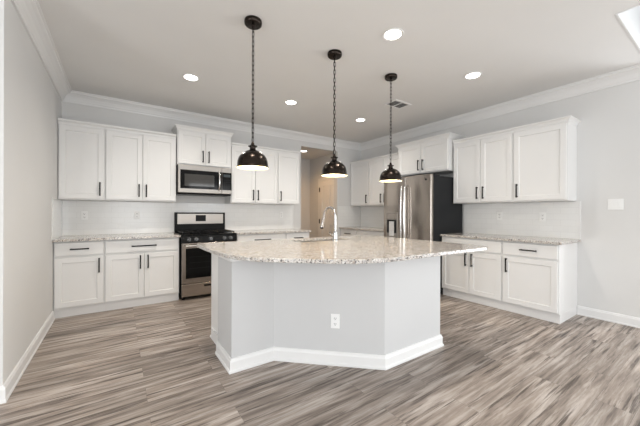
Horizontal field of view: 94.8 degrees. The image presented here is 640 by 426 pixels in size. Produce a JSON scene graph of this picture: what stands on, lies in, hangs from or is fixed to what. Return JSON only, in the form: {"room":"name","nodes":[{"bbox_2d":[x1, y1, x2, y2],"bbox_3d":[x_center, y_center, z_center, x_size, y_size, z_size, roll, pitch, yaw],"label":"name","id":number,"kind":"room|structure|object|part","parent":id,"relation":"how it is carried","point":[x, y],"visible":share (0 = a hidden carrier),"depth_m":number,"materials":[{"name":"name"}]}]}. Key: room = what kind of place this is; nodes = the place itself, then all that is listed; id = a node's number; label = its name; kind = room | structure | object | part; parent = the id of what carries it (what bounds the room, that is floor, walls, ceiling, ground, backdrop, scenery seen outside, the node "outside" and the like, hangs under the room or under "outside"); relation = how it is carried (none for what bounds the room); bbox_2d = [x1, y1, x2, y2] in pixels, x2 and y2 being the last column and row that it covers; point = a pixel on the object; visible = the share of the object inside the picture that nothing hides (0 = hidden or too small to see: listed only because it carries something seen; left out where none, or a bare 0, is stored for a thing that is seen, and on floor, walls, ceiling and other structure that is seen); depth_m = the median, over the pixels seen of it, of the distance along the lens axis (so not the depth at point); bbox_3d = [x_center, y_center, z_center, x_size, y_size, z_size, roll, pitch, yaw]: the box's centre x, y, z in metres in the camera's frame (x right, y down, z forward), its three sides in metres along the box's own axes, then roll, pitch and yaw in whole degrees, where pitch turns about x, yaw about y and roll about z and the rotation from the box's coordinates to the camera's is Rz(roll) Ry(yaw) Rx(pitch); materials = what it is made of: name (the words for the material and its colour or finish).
{"room":"kitchen","nodes":[
{"label":"kitchen","id":0,"kind":"room"},
{"bbox_2d":[0,0,61,385],"bbox_3d":[-2.753,-0.187,2.829,0.120,2.803,2.355,0,0,-34],"label":"wall","id":1,"kind":"structure","parent":0,"point":[30,103],"depth_m":2.31,"materials":[{"name":"paint"}]},
{"bbox_2d":[0,311,54,403],"bbox_3d":[-3.963,1.156,1.617,3.520,0.108,1.763,0,0,-34],"label":"baseboard","id":2,"kind":"structure","parent":1,"relation":"attached to","point":[7,388],"depth_m":2.26,"materials":[{"name":"white wood"}]},
{"bbox_2d":[62,101,360,235],"bbox_3d":[-1.247,-0.182,5.364,5.473,2.803,0.120,0,0,-34],"label":"wall","id":3,"kind":"structure","parent":0,"point":[342,185],"depth_m":5.12,"materials":[{"name":"paint"}]},
{"bbox_2d":[58,118,104,200],"bbox_3d":[-3.071,-0.660,3.816,0.462,0.984,0.364,0,0,-34],"label":"upper cabinet","id":4,"kind":"object","parent":3,"relation":"attached to","point":[81,144],"visible":0.98,"depth_m":3.69,"materials":[{"name":"white wood"}]},
{"bbox_3d":[-2.995,-1.120,3.707,0.462,0.064,0.050,0,0,-34],"label":"moulding","id":5,"kind":"part","parent":4,"relation":"part of","materials":[{"name":"white wood"}]},
{"bbox_2d":[105,124,175,201],"bbox_3d":[-2.533,-0.658,4.185,0.840,0.984,0.364,0,0,-34],"label":"upper cabinet","id":6,"kind":"object","parent":3,"relation":"attached to","point":[140,165],"visible":1,"depth_m":4.04,"materials":[{"name":"white wood"}]},
{"bbox_3d":[-2.625,-0.629,3.955,0.406,0.893,0.020,0,0,-34],"label":"door","id":7,"kind":"part","parent":6,"relation":"part of","materials":[{"name":"white wood"}]},
{"bbox_3d":[-2.456,-1.118,4.076,0.840,0.064,0.050,0,0,-34],"label":"moulding","id":8,"kind":"part","parent":6,"relation":"part of","materials":[{"name":"white wood"}]},
{"bbox_3d":[-2.285,-0.628,4.189,0.406,0.893,0.020,0,0,-34],"label":"door","id":9,"kind":"part","parent":6,"relation":"part of","materials":[{"name":"white wood"}]},
{"bbox_2d":[52,198,293,239],"bbox_3d":[-1.752,0.071,4.526,3.452,0.464,0.690,0,0,-34],"label":"tile backsplash","id":10,"kind":"structure","parent":3,"relation":"attached to","point":[104,217],"depth_m":4.35,"materials":[{"name":"white tile"}]},
{"bbox_2d":[81,211,87,219],"bbox_3d":[-3.170,0.035,3.956,0.072,0.116,0.008,0,0,-34],"label":"wall outlet","id":11,"kind":"object","parent":10,"relation":"attached to","point":[84,214],"visible":1,"depth_m":3.96,"materials":[{"name":"white plastic"}]},
{"bbox_2d":[134,211,139,218],"bbox_3d":[-2.674,0.028,4.296,0.072,0.116,0.008,0,0,-34],"label":"wall outlet","id":12,"kind":"object","parent":10,"relation":"attached to","point":[136,213],"visible":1,"depth_m":4.29,"materials":[{"name":"white plastic"}]},
{"bbox_2d":[171,124,233,168],"bbox_3d":[-1.841,-1.001,4.635,0.856,0.576,0.404,0,0,-34],"label":"upper cabinet","id":13,"kind":"object","parent":3,"relation":"attached to","point":[197,146],"visible":0.98,"depth_m":4.47,"materials":[{"name":"white wood"}]},
{"bbox_3d":[-1.911,-0.969,4.396,0.380,0.479,0.020,0,0,-34],"label":"door","id":14,"kind":"part","parent":13,"relation":"part of","materials":[{"name":"white wood"}]},
{"bbox_3d":[-1.846,-1.254,4.643,0.856,0.070,0.382,0,0,-34],"label":"moulding","id":15,"kind":"part","parent":13,"relation":"part of","materials":[{"name":"white wood"}]},
{"bbox_2d":[176,164,231,196],"bbox_3d":[-1.824,-0.493,4.606,0.778,0.436,0.457,0,0,-34],"label":"microwave","id":16,"kind":"object","parent":13,"relation":"attached to","point":[191,180],"visible":0.96,"depth_m":4.45,"materials":[{"name":"silver metal"}]},
{"bbox_3d":[-1.781,-0.498,4.427,0.590,0.276,0.002,0,0,-34],"label":"door glass","id":17,"kind":"part","parent":16,"relation":"part of","materials":[{"name":"black glass"}]},
{"bbox_3d":[-1.559,-0.497,4.553,0.026,0.313,0.069,0,0,-34],"label":"handle","id":18,"kind":"part","parent":16,"relation":"part of","materials":[{"name":"metal"}]},
{"bbox_3d":[-1.479,-0.503,4.656,0.154,0.409,0.032,0,0,-34],"label":"control panel","id":19,"kind":"part","parent":16,"relation":"part of","materials":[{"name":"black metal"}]},
{"bbox_3d":[-1.593,-0.967,4.615,0.380,0.479,0.020,0,0,-34],"label":"door","id":20,"kind":"part","parent":13,"relation":"part of","materials":[{"name":"white wood"}]},
{"bbox_2d":[225,142,277,203],"bbox_3d":[-1.177,-0.653,5.116,0.841,0.984,0.364,0,0,-34],"label":"upper cabinet","id":21,"kind":"object","parent":3,"relation":"attached to","point":[248,186],"visible":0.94,"depth_m":4.99,"materials":[{"name":"white wood"}]},
{"bbox_3d":[-1.270,-0.624,4.886,0.406,0.893,0.020,0,0,-34],"label":"door","id":22,"kind":"part","parent":21,"relation":"part of","materials":[{"name":"white wood"}]},
{"bbox_3d":[-1.101,-1.113,5.007,0.841,0.064,0.050,0,0,-34],"label":"moulding","id":23,"kind":"part","parent":21,"relation":"part of","materials":[{"name":"white wood"}]},
{"bbox_3d":[-0.929,-0.623,5.120,0.406,0.893,0.020,0,0,-34],"label":"door","id":24,"kind":"part","parent":21,"relation":"part of","materials":[{"name":"white wood"}]},
{"bbox_2d":[274,149,299,204],"bbox_3d":[-0.645,-0.652,5.482,0.448,0.984,0.364,0,0,-34],"label":"upper cabinet","id":25,"kind":"object","parent":3,"relation":"attached to","point":[288,160],"visible":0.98,"depth_m":5.36,"materials":[{"name":"white wood"}]},
{"bbox_3d":[-0.569,-1.111,5.373,0.448,0.064,0.050,0,0,-34],"label":"moulding","id":26,"kind":"part","parent":25,"relation":"part of","materials":[{"name":"white wood"}]},
{"bbox_2d":[11,0,639,150],"bbox_3d":[-0.336,-1.513,3.160,11.233,0.134,4.540,0,0,-34],"label":"trim","id":27,"kind":"structure","parent":3,"relation":"attached to","point":[29,12],"depth_m":4.02,"materials":[{"name":"white wood"}]},
{"bbox_2d":[301,159,309,237],"bbox_3d":[-1.376,-0.099,7.112,2.600,2.635,0.120,0,0,-34],"label":"wall","id":28,"kind":"structure","parent":0,"point":[305,163],"depth_m":7.72,"materials":[{"name":"paint"}]},
{"bbox_2d":[301,147,332,159],"bbox_3d":[-0.977,-1.465,6.537,2.840,0.100,1.513,0,0,-34],"label":"ceiling","id":29,"kind":"structure","parent":0,"point":[312,153],"depth_m":6.98,"materials":[{"name":"paint"}]},
{"bbox_2d":[0,292,639,425],"bbox_3d":[0.102,1.274,2.509,11.473,0.100,12.120,0,0,-34],"label":"floor","id":30,"kind":"structure","parent":0,"point":[157,364],"depth_m":2.15,"materials":[{"name":"wood"}]},
{"bbox_2d":[53,240,104,318],"bbox_3d":[-2.994,0.771,3.702,0.468,0.883,0.644,0,0,-34],"label":"base cabinet","id":31,"kind":"object","parent":30,"relation":"on","point":[79,266],"visible":0.96,"depth_m":3.47,"materials":[{"name":"white wood"}]},
{"bbox_3d":[-2.837,0.807,3.473,0.446,0.570,0.020,0,0,-34],"label":"door","id":32,"kind":"part","parent":31,"relation":"part of","materials":[{"name":"white wood"}]},
{"bbox_3d":[-2.836,0.422,3.473,0.446,0.152,0.020,0,0,-34],"label":"drawer","id":33,"kind":"part","parent":31,"relation":"part of","materials":[{"name":"white wood"}]},
{"bbox_2d":[104,237,178,310],"bbox_3d":[-2.456,0.773,4.072,0.836,0.883,0.644,0,0,-34],"label":"base cabinet","id":34,"kind":"object","parent":30,"relation":"on","point":[138,272],"visible":0.99,"depth_m":3.81,"materials":[{"name":"white wood"}]},
{"bbox_2d":[52,232,180,241],"bbox_3d":[-2.642,0.316,3.936,1.316,0.030,0.654,0,0,-34],"label":"countertop","id":35,"kind":"structure","parent":34,"relation":"on","point":[171,234],"depth_m":3.75,"materials":[{"name":"beige stone"}]},
{"bbox_3d":[-2.468,0.808,3.727,0.404,0.570,0.020,0,0,-34],"label":"door","id":36,"kind":"part","parent":34,"relation":"part of","materials":[{"name":"white wood"}]},
{"bbox_3d":[-2.298,0.424,3.843,0.814,0.152,0.020,0,0,-34],"label":"drawer","id":37,"kind":"part","parent":34,"relation":"part of","materials":[{"name":"white wood"}]},
{"bbox_3d":[-2.282,0.424,3.820,0.280,0.014,0.034,0,0,-34],"label":"handle","id":38,"kind":"part","parent":34,"relation":"part of","materials":[{"name":"black metal"}]},
{"bbox_3d":[-2.130,0.809,3.959,0.404,0.570,0.020,0,0,-34],"label":"door","id":39,"kind":"part","parent":34,"relation":"part of","materials":[{"name":"white wood"}]},
{"bbox_2d":[174,212,236,299],"bbox_3d":[-1.749,0.605,4.495,0.780,1.224,0.723,0,0,-34],"label":"gas range","id":40,"kind":"object","parent":30,"relation":"on","point":[194,228],"visible":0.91,"depth_m":4.21,"materials":[{"name":"silver metal"}]},
{"bbox_3d":[-1.597,1.080,4.271,0.764,0.172,0.038,0,0,-34],"label":"storage drawer","id":41,"kind":"part","parent":40,"relation":"part of","materials":[{"name":"silver metal"}]},
{"bbox_3d":[-1.913,0.082,4.722,0.155,0.100,0.003,0,0,-34],"label":"display panel","id":42,"kind":"part","parent":40,"relation":"part of","materials":[{"name":"black glass"}]},
{"bbox_2d":[176,232,236,235],"bbox_3d":[-1.757,0.312,4.508,0.780,0.018,0.595,0,0,-34],"label":"cooktop","id":43,"kind":"object","parent":40,"relation":"in","point":[180,233],"depth_m":4.33,"materials":[{"name":"black metal"}]},
{"bbox_3d":[-1.595,0.704,4.270,0.764,0.564,0.042,0,0,-34],"label":"oven door","id":44,"kind":"part","parent":40,"relation":"part of","materials":[{"name":"black glass"}]},
{"bbox_3d":[-1.592,0.371,4.268,0.772,0.095,0.046,0,0,-34],"label":"control panel","id":45,"kind":"part","parent":40,"relation":"part of","materials":[{"name":"black metal"}]},
{"bbox_2d":[237,233,284,241],"bbox_3d":[-1.097,0.778,5.005,0.850,0.883,0.644,0,0,-34],"label":"base cabinet","id":46,"kind":"object","parent":30,"relation":"on","point":[249,237],"visible":0.23,"depth_m":4.75,"materials":[{"name":"white wood"}]},
{"bbox_2d":[234,229,310,234],"bbox_3d":[-0.894,0.322,5.146,1.352,0.030,0.638,0,0,-34],"label":"countertop","id":47,"kind":"structure","parent":46,"relation":"on","point":[267,231],"depth_m":4.98,"materials":[{"name":"beige stone"}]},
{"bbox_2d":[285,232,308,238],"bbox_3d":[-0.548,0.780,5.382,0.480,0.883,0.644,0,0,-34],"label":"base cabinet","id":48,"kind":"object","parent":30,"relation":"on","point":[298,234],"visible":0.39,"depth_m":5.13,"materials":[{"name":"white wood"}]},
{"bbox_2d":[210,240,443,374],"bbox_3d":[-0.014,0.781,2.825,1.788,0.883,1.495,0,0,-34],"label":"kitchen island","id":49,"kind":"object","parent":30,"relation":"on","point":[386,315],"visible":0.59,"depth_m":2.39,"materials":[{"name":"paint"}]},
{"bbox_3d":[-0.956,0.778,2.755,0.020,0.883,0.394,0,0,-34],"label":"panel","id":50,"kind":"part","parent":49,"relation":"part of","materials":[{"name":"white wood"}]},
{"bbox_3d":[0.136,0.358,2.601,1.874,0.035,0.886,0,0,-28],"label":"apron trim","id":51,"kind":"part","parent":49,"relation":"part of","materials":[{"name":"white stone"}]},
{"bbox_3d":[0.017,1.170,2.778,1.788,0.106,1.380,0,0,-34],"label":"baseboard","id":52,"kind":"part","parent":49,"relation":"part of","materials":[{"name":"white wood"}]},
{"bbox_2d":[331,314,339,328],"bbox_3d":[0.123,0.872,2.372,0.072,0.116,0.006,0,0,9],"label":"outlet plate","id":53,"kind":"object","parent":49,"relation":"attached to","point":[335,318],"depth_m":2.37,"materials":[{"name":"white plastic"}]},
{"bbox_2d":[197,235,487,263],"bbox_3d":[0.198,0.325,2.849,2.279,0.030,1.745,0,0,-34],"label":"island countertop","id":54,"kind":"structure","parent":49,"relation":"on","point":[353,249],"depth_m":2.50,"materials":[{"name":"stone"}]},
{"bbox_2d":[320,206,337,240],"bbox_3d":[0.070,0.115,3.314,0.260,0.388,0.150,0,0,44],"label":"kitchen faucet","id":55,"kind":"object","parent":54,"relation":"on","point":[335,238],"visible":0.99,"depth_m":3.27,"materials":[{"name":"silver metal"}]},
{"bbox_3d":[0.107,0.066,3.338,0.200,0.289,0.024,0,0,44],"label":"spout","id":56,"kind":"part","parent":55,"relation":"part of","materials":[{"name":"silver metal"}]},
{"bbox_2d":[341,229,356,235],"bbox_3d":[0.828,0.784,6.389,0.644,0.883,0.520,0,0,-34],"label":"base cabinet","id":57,"kind":"object","parent":30,"relation":"on","point":[344,232],"visible":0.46,"depth_m":6.21,"materials":[{"name":"white wood"}]},
{"bbox_2d":[357,230,383,235],"bbox_3d":[1.219,0.786,5.819,0.644,0.883,0.860,0,0,-34],"label":"base cabinet","id":58,"kind":"object","parent":30,"relation":"on","point":[359,232],"visible":0.16,"depth_m":5.68,"materials":[{"name":"white wood"}]},
{"bbox_2d":[339,227,383,231],"bbox_3d":[1.074,0.328,6.036,0.638,0.030,1.400,0,0,-34],"label":"countertop","id":59,"kind":"structure","parent":58,"relation":"on","point":[352,228],"depth_m":5.94,"materials":[{"name":"beige stone"}]},
{"bbox_2d":[384,174,461,292],"bbox_3d":[1.657,0.323,4.863,0.928,1.812,0.923,0,0,-34],"label":"refrigerator","id":60,"kind":"object","parent":30,"relation":"on","point":[419,207],"visible":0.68,"depth_m":4.52,"materials":[{"name":"silver metal"}]},
{"bbox_3d":[1.182,0.052,4.853,0.002,0.090,0.195,0,0,-34],"label":"dispenser panel","id":61,"kind":"part","parent":60,"relation":"part of","materials":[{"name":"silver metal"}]},
{"bbox_3d":[1.234,-0.022,4.853,0.066,1.100,0.458,0,0,-34],"label":"door","id":62,"kind":"part","parent":60,"relation":"part of","materials":[{"name":"silver metal"}]},
{"bbox_3d":[1.293,0.015,4.651,0.086,0.911,0.028,0,0,-34],"label":"handle","id":63,"kind":"part","parent":60,"relation":"part of","materials":[{"name":"metal"}]},
{"bbox_3d":[1.329,0.015,4.598,0.086,0.911,0.028,0,0,-34],"label":"handle","id":64,"kind":"part","parent":60,"relation":"part of","materials":[{"name":"metal"}]},
{"bbox_3d":[1.497,-0.021,4.470,0.066,1.100,0.458,0,0,-34],"label":"door","id":65,"kind":"part","parent":60,"relation":"part of","materials":[{"name":"silver metal"}]},
{"bbox_2d":[442,236,503,309],"bbox_3d":[2.300,0.789,4.225,0.666,0.883,0.847,0,0,-34],"label":"base cabinet","id":66,"kind":"object","parent":30,"relation":"on","point":[476,277],"visible":0.72,"depth_m":3.99,"materials":[{"name":"white wood"}]},
{"bbox_3d":[1.944,0.823,4.232,0.020,0.570,0.410,0,0,-34],"label":"door","id":67,"kind":"part","parent":66,"relation":"part of","materials":[{"name":"white wood"}]},
{"bbox_3d":[2.063,0.439,4.061,0.020,0.152,0.825,0,0,-34],"label":"drawer","id":68,"kind":"part","parent":66,"relation":"part of","materials":[{"name":"white wood"}]},
{"bbox_3d":[2.179,0.824,3.890,0.020,0.570,0.410,0,0,-34],"label":"door","id":69,"kind":"part","parent":66,"relation":"part of","materials":[{"name":"white wood"}]},
{"bbox_2d":[440,233,580,244],"bbox_3d":[2.477,0.333,3.975,0.660,0.030,1.461,0,0,-34],"label":"countertop","id":70,"kind":"structure","parent":66,"relation":"on","point":[542,240],"depth_m":3.69,"materials":[{"name":"beige stone"}]},
{"bbox_2d":[503,241,577,323],"bbox_3d":[2.704,0.791,3.638,0.666,0.883,0.576,0,0,-34],"label":"base cabinet","id":71,"kind":"object","parent":30,"relation":"on","point":[540,280],"visible":0.98,"depth_m":3.43,"materials":[{"name":"white wood"}]},
{"bbox_3d":[2.466,0.440,3.474,0.020,0.152,0.554,0,0,-34],"label":"drawer","id":72,"kind":"part","parent":71,"relation":"part of","materials":[{"name":"white wood"}]},
{"bbox_3d":[2.465,0.825,3.474,0.020,0.570,0.554,0,0,-34],"label":"door","id":73,"kind":"part","parent":71,"relation":"part of","materials":[{"name":"white wood"}]},
{"bbox_2d":[310,154,332,237],"bbox_3d":[0.140,-0.093,7.307,0.120,2.635,1.513,0,0,-34],"label":"wall","id":74,"kind":"structure","parent":0,"point":[316,165],"depth_m":7.58,"materials":[{"name":"paint"}]},
{"bbox_2d":[318,177,333,236],"bbox_3d":[0.219,0.182,7.058,0.030,2.085,0.914,0,0,-34],"label":"trim","id":75,"kind":"structure","parent":74,"relation":"attached to","point":[326,178],"depth_m":7.37,"materials":[{"name":"white wood"}]},
{"bbox_2d":[319,180,333,236],"bbox_3d":[0.184,0.218,7.035,0.104,1.997,0.772,0,0,-34],"label":"door","id":76,"kind":"structure","parent":74,"relation":"in","point":[326,189],"depth_m":7.10,"materials":[{"name":"beige wood"}]},
{"bbox_2d":[38,0,639,142],"bbox_3d":[0.927,-1.636,1.322,11.473,0.120,9.240,0,0,-34],"label":"ceiling","id":77,"kind":"structure","parent":0,"point":[140,51],"depth_m":2.90,"materials":[{"name":"paint"}]},
{"bbox_2d":[182,74,199,81],"bbox_3d":[-1.507,-1.579,3.434,0.190,0.008,0.190,0,0,-34],"label":"recessed light","id":78,"kind":"object","parent":77,"relation":"in","point":[190,77],"visible":1,"depth_m":3.43,"materials":[{"name":"white plastic"}]},
{"bbox_2d":[236,15,268,169],"bbox_3d":[-0.552,-0.975,2.419,0.260,1.210,0.260,0,0,27],"label":"pendant lamp","id":79,"kind":"object","parent":77,"relation":"hanging from","point":[252,159],"visible":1,"depth_m":2.37,"materials":[{"name":"black metal"}]},
{"bbox_3d":[-0.553,-0.445,2.419,0.260,0.150,0.260,0,0,27],"label":"lamp shade","id":80,"kind":"part","parent":79,"relation":"part of","materials":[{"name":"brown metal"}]},
{"bbox_3d":[-0.551,-1.056,2.419,0.019,0.961,0.019,0,0,-18],"label":"chain","id":81,"kind":"part","parent":79,"relation":"part of","materials":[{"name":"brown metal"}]},
{"bbox_2d":[284,100,297,104],"bbox_3d":[-0.415,-1.576,4.200,0.190,0.008,0.190,0,0,-34],"label":"recessed light","id":82,"kind":"object","parent":77,"relation":"in","point":[288,102],"visible":1,"depth_m":4.19,"materials":[{"name":"white plastic"}]},
{"bbox_2d":[321,49,346,176],"bbox_3d":[0.143,-0.973,2.902,0.260,1.210,0.260,0,0,-8],"label":"pendant lamp","id":83,"kind":"object","parent":77,"relation":"hanging from","point":[334,168],"visible":1,"depth_m":2.87,"materials":[{"name":"black metal"}]},
{"bbox_3d":[0.141,-0.443,2.902,0.260,0.150,0.260,0,0,-8],"label":"lamp shade","id":84,"kind":"part","parent":83,"relation":"part of","materials":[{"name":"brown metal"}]},
{"bbox_3d":[0.143,-1.053,2.902,0.019,0.961,0.019,0,0,37],"label":"chain","id":85,"kind":"part","parent":83,"relation":"part of","materials":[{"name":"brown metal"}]},
{"bbox_2d":[355,118,365,121],"bbox_3d":[0.685,-1.572,4.976,0.190,0.008,0.190,0,0,-34],"label":"recessed light","id":86,"kind":"object","parent":77,"relation":"in","point":[358,119],"visible":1,"depth_m":4.99,"materials":[{"name":"white plastic"}]},
{"bbox_2d":[379,73,401,181],"bbox_3d":[0.813,-0.971,3.378,0.260,1.210,0.260,0,0,-42],"label":"pendant lamp","id":87,"kind":"object","parent":77,"relation":"hanging from","point":[390,174],"visible":1,"depth_m":3.34,"materials":[{"name":"black metal"}]},
{"bbox_3d":[0.811,-0.441,3.378,0.260,0.150,0.260,0,0,-42],"label":"lamp shade","id":88,"kind":"part","parent":87,"relation":"part of","materials":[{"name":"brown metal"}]},
{"bbox_3d":[0.813,-1.051,3.378,0.019,0.961,0.019,0,0,3],"label":"chain","id":89,"kind":"part","parent":87,"relation":"part of","materials":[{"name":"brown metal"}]},
{"bbox_2d":[382,28,403,40],"bbox_3d":[0.644,-1.572,2.596,0.190,0.008,0.190,0,0,-34],"label":"recessed light","id":90,"kind":"object","parent":77,"relation":"in","point":[393,34],"visible":1,"depth_m":2.59,"materials":[{"name":"white plastic"}]},
{"bbox_2d":[383,99,411,108],"bbox_3d":[1.122,-1.570,4.255,0.340,0.010,0.230,0,0,-34],"label":"ceiling vent","id":91,"kind":"object","parent":77,"relation":"in","point":[397,104],"visible":0.98,"depth_m":4.25,"materials":[{"name":"white metal"}]},
{"bbox_2d":[464,72,481,79],"bbox_3d":[1.748,-1.568,3.360,0.190,0.008,0.190,0,0,-34],"label":"recessed light","id":92,"kind":"object","parent":77,"relation":"in","point":[473,75],"visible":1,"depth_m":3.35,"materials":[{"name":"white plastic"}]},
{"bbox_2d":[615,4,639,50],"bbox_3d":[3.278,-1.816,1.923,1.192,0.504,1.810,0,0,-34],"label":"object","id":93,"kind":"structure","parent":77,"relation":"attached to","point":[629,18],"depth_m":2.62,"materials":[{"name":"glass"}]},
{"bbox_2d":[361,80,639,317],"bbox_3d":[2.247,-0.170,5.004,0.120,2.803,4.430,0,0,-34],"label":"wall","id":94,"kind":"structure","parent":0,"point":[608,128],"depth_m":3.41,"materials":[{"name":"paint"}]},
{"bbox_2d":[350,159,368,205],"bbox_3d":[0.965,-0.644,6.444,0.364,0.980,0.578,0,0,-34],"label":"upper cabinet","id":95,"kind":"object","parent":94,"relation":"attached to","point":[359,169],"visible":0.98,"depth_m":6.33,"materials":[{"name":"white wood"}]},
{"bbox_3d":[0.857,-1.105,6.369,0.050,0.060,0.578,0,0,-34],"label":"moulding","id":96,"kind":"part","parent":95,"relation":"part of","materials":[{"name":"white wood"}]},
{"bbox_2d":[338,206,383,227],"bbox_3d":[1.078,0.081,6.009,0.667,0.464,1.450,0,0,-34],"label":"tile backsplash","id":97,"kind":"structure","parent":94,"relation":"attached to","point":[348,216],"depth_m":6.54,"materials":[{"name":"white tile"}]},
{"bbox_2d":[368,155,383,205],"bbox_3d":[1.245,-0.643,6.035,0.364,0.980,0.412,0,0,-34],"label":"upper cabinet","id":98,"kind":"object","parent":94,"relation":"attached to","point":[376,164],"visible":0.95,"depth_m":5.94,"materials":[{"name":"white wood"}]},
{"bbox_3d":[1.138,-1.104,5.960,0.050,0.060,0.412,0,0,-34],"label":"moulding","id":99,"kind":"part","parent":98,"relation":"part of","materials":[{"name":"white wood"}]},
{"bbox_2d":[383,152,397,169],"bbox_3d":[1.489,-0.642,5.680,0.364,0.980,0.448,0,0,-34],"label":"upper cabinet","id":100,"kind":"object","parent":94,"relation":"attached to","point":[387,158],"visible":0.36,"depth_m":5.60,"materials":[{"name":"white wood"}]},
{"bbox_3d":[1.382,-1.103,5.605,0.050,0.060,0.448,0,0,-34],"label":"moulding","id":101,"kind":"part","parent":100,"relation":"part of","materials":[{"name":"white wood"}]},
{"bbox_2d":[395,132,465,176],"bbox_3d":[1.858,-0.950,5.057,0.464,0.572,1.078,0,0,-34],"label":"upper cabinet","id":102,"kind":"object","parent":94,"relation":"attached to","point":[433,154],"visible":0.97,"depth_m":4.84,"materials":[{"name":"white wood"}]},
{"bbox_3d":[1.566,-0.918,5.151,0.020,0.473,0.480,0,0,-34],"label":"door","id":103,"kind":"part","parent":102,"relation":"part of","materials":[{"name":"white wood"}]},
{"bbox_3d":[1.862,-1.200,5.059,0.453,0.072,1.078,0,0,-34],"label":"moulding","id":104,"kind":"part","parent":102,"relation":"part of","materials":[{"name":"white wood"}]},
{"bbox_3d":[1.841,-0.917,4.750,0.020,0.473,0.480,0,0,-34],"label":"door","id":105,"kind":"part","parent":102,"relation":"part of","materials":[{"name":"white wood"}]},
{"bbox_2d":[453,128,515,203],"bbox_3d":[2.428,-0.637,4.314,0.364,0.976,0.843,0,0,-34],"label":"upper cabinet","id":106,"kind":"object","parent":94,"relation":"attached to","point":[483,163],"visible":0.99,"depth_m":4.18,"materials":[{"name":"white wood"}]},
{"bbox_3d":[2.197,-0.609,4.406,0.020,0.885,0.408,0,0,-34],"label":"door","id":107,"kind":"part","parent":106,"relation":"part of","materials":[{"name":"white wood"}]},
{"bbox_3d":[2.320,-1.094,4.239,0.050,0.064,0.843,0,0,-34],"label":"moulding","id":108,"kind":"part","parent":106,"relation":"part of","materials":[{"name":"white wood"}]},
{"bbox_3d":[2.431,-0.608,4.066,0.020,0.885,0.408,0,0,-34],"label":"door","id":109,"kind":"part","parent":106,"relation":"part of","materials":[{"name":"white wood"}]},
{"bbox_2d":[464,201,580,238],"bbox_3d":[2.745,0.087,4.161,0.010,0.464,1.455,0,0,-34],"label":"tile backsplash","id":110,"kind":"structure","parent":94,"relation":"attached to","point":[563,219],"depth_m":4.03,"materials":[{"name":"white tile"}]},
{"bbox_2d":[497,212,501,219],"bbox_3d":[2.633,0.043,4.312,0.008,0.116,0.072,0,0,-34],"label":"wall outlet","id":111,"kind":"object","parent":110,"relation":"attached to","point":[499,214],"visible":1,"depth_m":4.31,"materials":[{"name":"white plastic"}]},
{"bbox_2d":[539,213,545,220],"bbox_3d":[2.933,0.051,3.875,0.008,0.116,0.072,0,0,-34],"label":"wall outlet","id":112,"kind":"object","parent":110,"relation":"attached to","point":[542,216],"visible":1,"depth_m":3.87,"materials":[{"name":"white plastic"}]},
{"bbox_2d":[513,115,579,201],"bbox_3d":[2.839,-0.636,3.715,0.364,0.976,0.605,0,0,-34],"label":"upper cabinet","id":113,"kind":"object","parent":94,"relation":"attached to","point":[545,152],"visible":1,"depth_m":3.59,"materials":[{"name":"white wood"}]},
{"bbox_3d":[2.848,-1.092,3.721,0.343,0.064,0.605,0,0,-34],"label":"moulding","id":114,"kind":"part","parent":113,"relation":"part of","materials":[{"name":"white wood"}]},
{"bbox_2d":[577,305,639,327],"bbox_3d":[4.322,1.184,4.060,2.520,0.108,0.558,0,0,-34],"label":"baseboard","id":115,"kind":"structure","parent":94,"relation":"attached to","point":[622,319],"depth_m":3.34,"materials":[{"name":"white wood"}]},
{"bbox_2d":[608,199,623,209],"bbox_3d":[3.329,-0.098,3.313,0.009,0.120,0.128,0,0,-34],"label":"light switch","id":116,"kind":"object","parent":94,"relation":"attached to","point":[613,204],"visible":1,"depth_m":3.31,"materials":[{"name":"white plastic"}]}
]}

